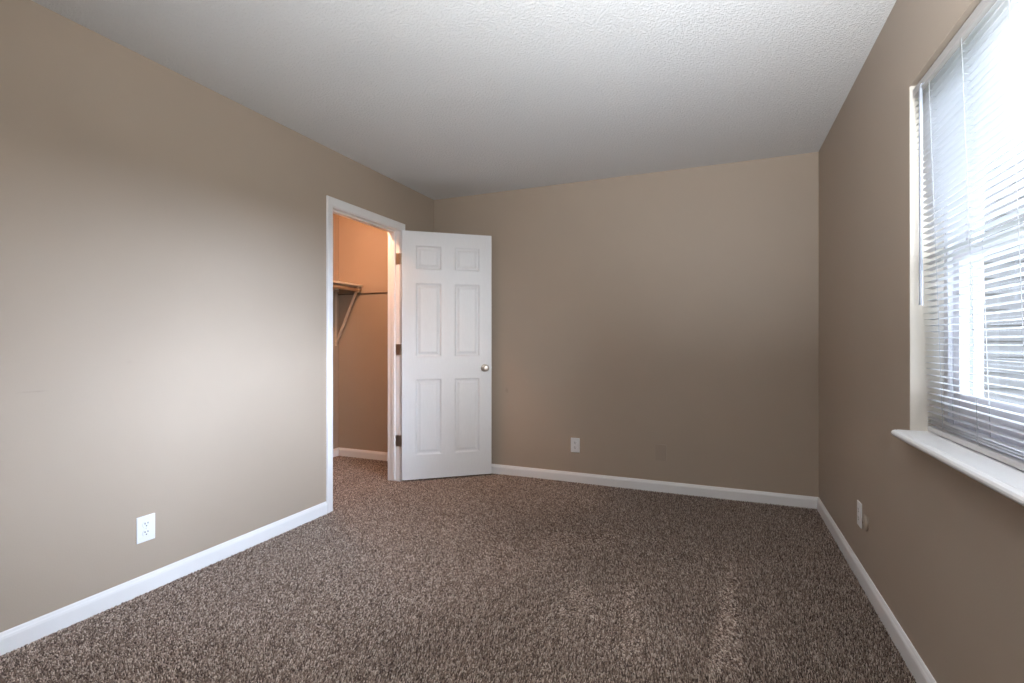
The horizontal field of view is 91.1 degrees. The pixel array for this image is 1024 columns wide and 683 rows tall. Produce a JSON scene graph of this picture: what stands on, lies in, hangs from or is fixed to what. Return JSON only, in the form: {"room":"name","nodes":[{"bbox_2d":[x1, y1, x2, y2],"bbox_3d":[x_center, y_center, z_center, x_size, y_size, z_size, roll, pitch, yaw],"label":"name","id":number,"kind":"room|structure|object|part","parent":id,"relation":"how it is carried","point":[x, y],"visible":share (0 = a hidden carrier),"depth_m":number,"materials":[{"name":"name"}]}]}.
{"room":"empty bedroom","nodes":[
{"label":"empty bedroom","id":0,"kind":"room"},
{"bbox_2d":[0,0,433,632],"bbox_3d":[-1.641,-0.074,2.522,0.115,2.450,4.600,0,0,23],"label":"wall","id":1,"kind":"structure","parent":0,"point":[163,236],"depth_m":2.27,"materials":[{"name":"beige paint"}]},
{"bbox_2d":[136,513,154,543],"bbox_3d":[-1.670,0.852,2.291,0.008,0.118,0.080,0,0,23],"label":"wall outlet","id":2,"kind":"object","parent":1,"relation":"attached to","point":[145,525],"visible":1,"depth_m":2.29,"materials":[{"name":"white plastic"}]},
{"bbox_2d":[142,529,149,535],"bbox_3d":[-1.667,0.872,2.290,0.002,0.028,0.034,0,0,23],"label":"receptacle","id":3,"kind":"object","parent":2,"relation":"attached to","point":[145,532],"depth_m":2.29,"materials":[{"name":"white plastic"}]},
{"bbox_2d":[142,521,149,527],"bbox_3d":[-1.667,0.833,2.290,0.002,0.028,0.034,0,0,23],"label":"receptacle","id":4,"kind":"object","parent":2,"relation":"attached to","point":[145,524],"depth_m":2.29,"materials":[{"name":"white plastic"}]},
{"bbox_2d":[0,501,326,655],"bbox_3d":[-1.848,1.105,1.855,0.013,0.086,3.213,0,0,23],"label":"baseboard","id":5,"kind":"structure","parent":1,"relation":"attached to","point":[16,637],"depth_m":2.26,"materials":[{"name":"white paint"}]},
{"bbox_2d":[326,195,404,512],"bbox_3d":[-1.114,0.088,3.775,0.131,2.120,0.892,0,0,23],"label":"door frame","id":6,"kind":"structure","parent":1,"relation":"attached to","point":[394,228],"depth_m":4.05,"materials":[{"name":"white paint"}]},
{"bbox_3d":[-1.220,0.088,3.367,0.014,2.120,0.056,0,0,23],"label":"casing","id":7,"kind":"part","parent":6,"relation":"part of","materials":[{"name":"white paint"}]},
{"bbox_3d":[-0.900,0.089,4.139,0.014,2.120,0.056,0,0,23],"label":"casing","id":8,"kind":"part","parent":6,"relation":"part of","materials":[{"name":"white paint"}]},
{"bbox_2d":[333,214,338,448],"bbox_3d":[-2.221,-0.072,4.035,0.100,2.450,2.250,0,0,23],"label":"wall","id":9,"kind":"structure","parent":0,"point":[335,217],"depth_m":5.01,"materials":[{"name":"paint"}]},
{"bbox_2d":[333,447,338,456],"bbox_3d":[-2.169,1.108,4.011,0.013,0.086,2.250,0,0,23],"label":"baseboard","id":10,"kind":"structure","parent":9,"relation":"attached to","point":[336,450],"depth_m":5.00,"materials":[{"name":"white paint"}]},
{"bbox_2d":[333,280,362,345],"bbox_3d":[-2.038,-0.257,3.959,0.298,0.600,2.247,0,0,23],"label":"closet shelf","id":11,"kind":"object","parent":9,"relation":"attached to","point":[339,283],"visible":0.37,"depth_m":4.96,"materials":[{"name":"paint"}]},
{"bbox_2d":[333,285,361,291],"bbox_3d":[-1.926,-0.506,3.913,0.033,0.033,2.244,0,0,23],"label":"pole","id":12,"kind":"object","parent":11,"relation":"attached to","point":[334,286],"visible":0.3,"depth_m":4.75,"materials":[{"name":"brown wood"}]},
{"bbox_2d":[4,491,915,682],"bbox_3d":[-0.664,1.205,2.114,4.448,0.110,4.800,0,0,23],"label":"floor","id":13,"kind":"structure","parent":0,"point":[823,674],"depth_m":1.99,"materials":[{"name":"brown carpet"}]},
{"bbox_2d":[0,456,914,682],"bbox_3d":[-0.418,1.144,2.816,4.150,0.016,3.093,0,0,23],"label":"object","id":14,"kind":"structure","parent":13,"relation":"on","point":[229,603],"depth_m":2.21,"materials":[{"name":"brown carpet"}]},
{"bbox_2d":[32,0,896,199],"bbox_3d":[-0.664,-1.360,2.118,4.448,0.120,4.800,0,0,23],"label":"ceiling","id":15,"kind":"structure","parent":0,"point":[441,99],"depth_m":2.42,"materials":[{"name":"white paint"}]},
{"bbox_2d":[339,152,818,496],"bbox_3d":[0.232,-0.072,4.275,4.448,2.450,0.126,0,0,23],"label":"wall","id":16,"kind":"structure","parent":0,"point":[678,309],"depth_m":3.88,"materials":[{"name":"beige paint"}]},
{"bbox_2d":[338,292,387,294],"bbox_3d":[-1.280,-0.470,4.856,1.008,0.010,0.012,0,0,23],"label":"wall rail","id":17,"kind":"object","parent":16,"relation":"attached to","point":[376,292],"visible":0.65,"depth_m":4.91,"materials":[{"name":"metal"}]},
{"bbox_2d":[339,447,387,460],"bbox_3d":[-1.281,1.109,4.854,1.008,0.086,0.013,0,0,23],"label":"baseboard","id":18,"kind":"structure","parent":16,"relation":"attached to","point":[375,455],"depth_m":4.92,"materials":[{"name":"white paint"}]},
{"bbox_2d":[396,230,491,479],"bbox_3d":[-0.558,0.113,4.199,0.805,2.033,0.158,0,0,-17],"label":"door","id":19,"kind":"structure","parent":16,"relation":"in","point":[446,346],"depth_m":4.18,"materials":[{"name":"white wood"}]},
{"bbox_3d":[-0.224,0.224,4.248,0.066,0.066,0.062,0,0,-17],"label":"knob","id":20,"kind":"part","parent":19,"relation":"part of","materials":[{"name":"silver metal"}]},
{"bbox_2d":[571,438,579,452],"bbox_3d":[0.514,0.843,4.084,0.074,0.118,0.008,0,0,23],"label":"wall outlet","id":21,"kind":"object","parent":16,"relation":"attached to","point":[575,442],"visible":1,"depth_m":4.08,"materials":[{"name":"white plastic"}]},
{"bbox_2d":[492,464,817,509],"bbox_3d":[0.688,1.108,4.009,3.046,0.086,0.013,0,0,23],"label":"baseboard","id":22,"kind":"structure","parent":16,"relation":"attached to","point":[760,497],"depth_m":3.81,"materials":[{"name":"white paint"}]},
{"bbox_2d":[819,0,1023,682],"bbox_3d":[1.303,-0.076,1.286,0.179,2.450,4.574,0,0,23],"label":"wall","id":23,"kind":"structure","parent":0,"point":[943,549],"depth_m":1.94,"materials":[{"name":"beige paint"}]},
{"bbox_2d":[857,500,861,528],"bbox_3d":[1.672,0.831,2.418,0.008,0.118,0.074,0,0,23],"label":"wall outlet","id":24,"kind":"object","parent":23,"relation":"attached to","point":[859,505],"visible":0.99,"depth_m":2.40,"materials":[{"name":"white plastic"}]},
{"bbox_2d":[862,514,867,530],"bbox_3d":[1.628,0.836,2.320,0.014,0.076,0.076,0,0,23],"label":"cap","id":25,"kind":"object","parent":23,"relation":"attached to","point":[864,517],"visible":1,"depth_m":2.30,"materials":[{"name":"plastic"}]},
{"bbox_2d":[817,497,936,682],"bbox_3d":[1.214,1.104,1.321,0.013,0.086,4.574,0,0,23],"label":"baseboard","id":26,"kind":"structure","parent":23,"relation":"attached to","point":[915,664],"depth_m":2.06,"materials":[{"name":"white paint"}]},
{"bbox_2d":[910,85,943,430],"bbox_3d":[1.171,-0.296,1.074,0.096,1.220,1.500,0,0,23],"label":"window reveal","id":27,"kind":"structure","parent":23,"relation":"in","point":[921,345],"depth_m":1.77,"materials":[{"name":"white paint"}]},
{"bbox_2d":[891,429,1023,505],"bbox_3d":[1.145,0.326,1.083,0.152,0.025,1.500,0,0,23],"label":"window sill","id":28,"kind":"structure","parent":23,"relation":"attached to","point":[1007,480],"depth_m":1.31,"materials":[{"name":"white paint"}]},
{"bbox_2d":[944,168,1023,459],"bbox_3d":[1.260,-0.294,1.037,0.096,1.225,1.500,0,0,23],"label":"window","id":29,"kind":"structure","parent":23,"relation":"in","point":[980,348],"depth_m":1.67,"materials":[{"name":"white plastic"}]},
{"bbox_2d":[913,0,1023,470],"bbox_3d":[1.157,-0.290,1.078,0.079,1.200,1.478,0,0,23],"label":"blind","id":30,"kind":"object","parent":29,"relation":"attached to","point":[971,98],"visible":1,"depth_m":1.40,"materials":[{"name":"plastic"}]},
{"bbox_3d":[1.394,-0.282,1.631,0.065,1.154,0.002,0,0,23],"label":"ladder cord","id":31,"kind":"part","parent":30,"relation":"part of","materials":[{"name":"white fabric"}]},
{"bbox_3d":[1.302,-0.283,1.409,0.065,1.154,0.002,0,0,23],"label":"ladder cord","id":32,"kind":"part","parent":30,"relation":"part of","materials":[{"name":"white fabric"}]},
{"bbox_3d":[1.180,0.301,1.068,0.025,0.018,1.470,0,0,23],"label":"rail","id":33,"kind":"part","parent":30,"relation":"part of","materials":[{"name":"white plastic"}]},
{"bbox_3d":[1.206,-0.283,1.178,0.065,1.154,0.002,0,0,23],"label":"ladder cord","id":34,"kind":"part","parent":30,"relation":"part of","materials":[{"name":"white fabric"}]},
{"bbox_3d":[1.240,-0.016,1.044,0.026,0.590,1.432,0,0,23],"label":"sash","id":35,"kind":"part","parent":29,"relation":"part of","materials":[{"name":"white plastic"}]},
{"bbox_3d":[1.272,-0.574,1.032,0.026,0.596,1.432,0,0,23],"label":"sash","id":36,"kind":"part","parent":29,"relation":"part of","materials":[{"name":"white plastic"}]},
{"label":"outside","id":37,"kind":"structure","parent":0,"visible":0},
{"bbox_3d":[33.828,1.840,2.198,59.200,0.100,90.000,0,0,23],"label":"ground","id":38,"kind":"structure","parent":37,"visible":0},
{"bbox_2d":[983,134,1023,405],"bbox_3d":[8.089,-1.129,6.578,8.700,5.850,6.650,0,0,23],"label":"neighbouring house","id":39,"kind":"structure","parent":38,"relation":"on","point":[1013,323],"depth_m":4.76,"materials":[{"name":"grey"}]}
]}

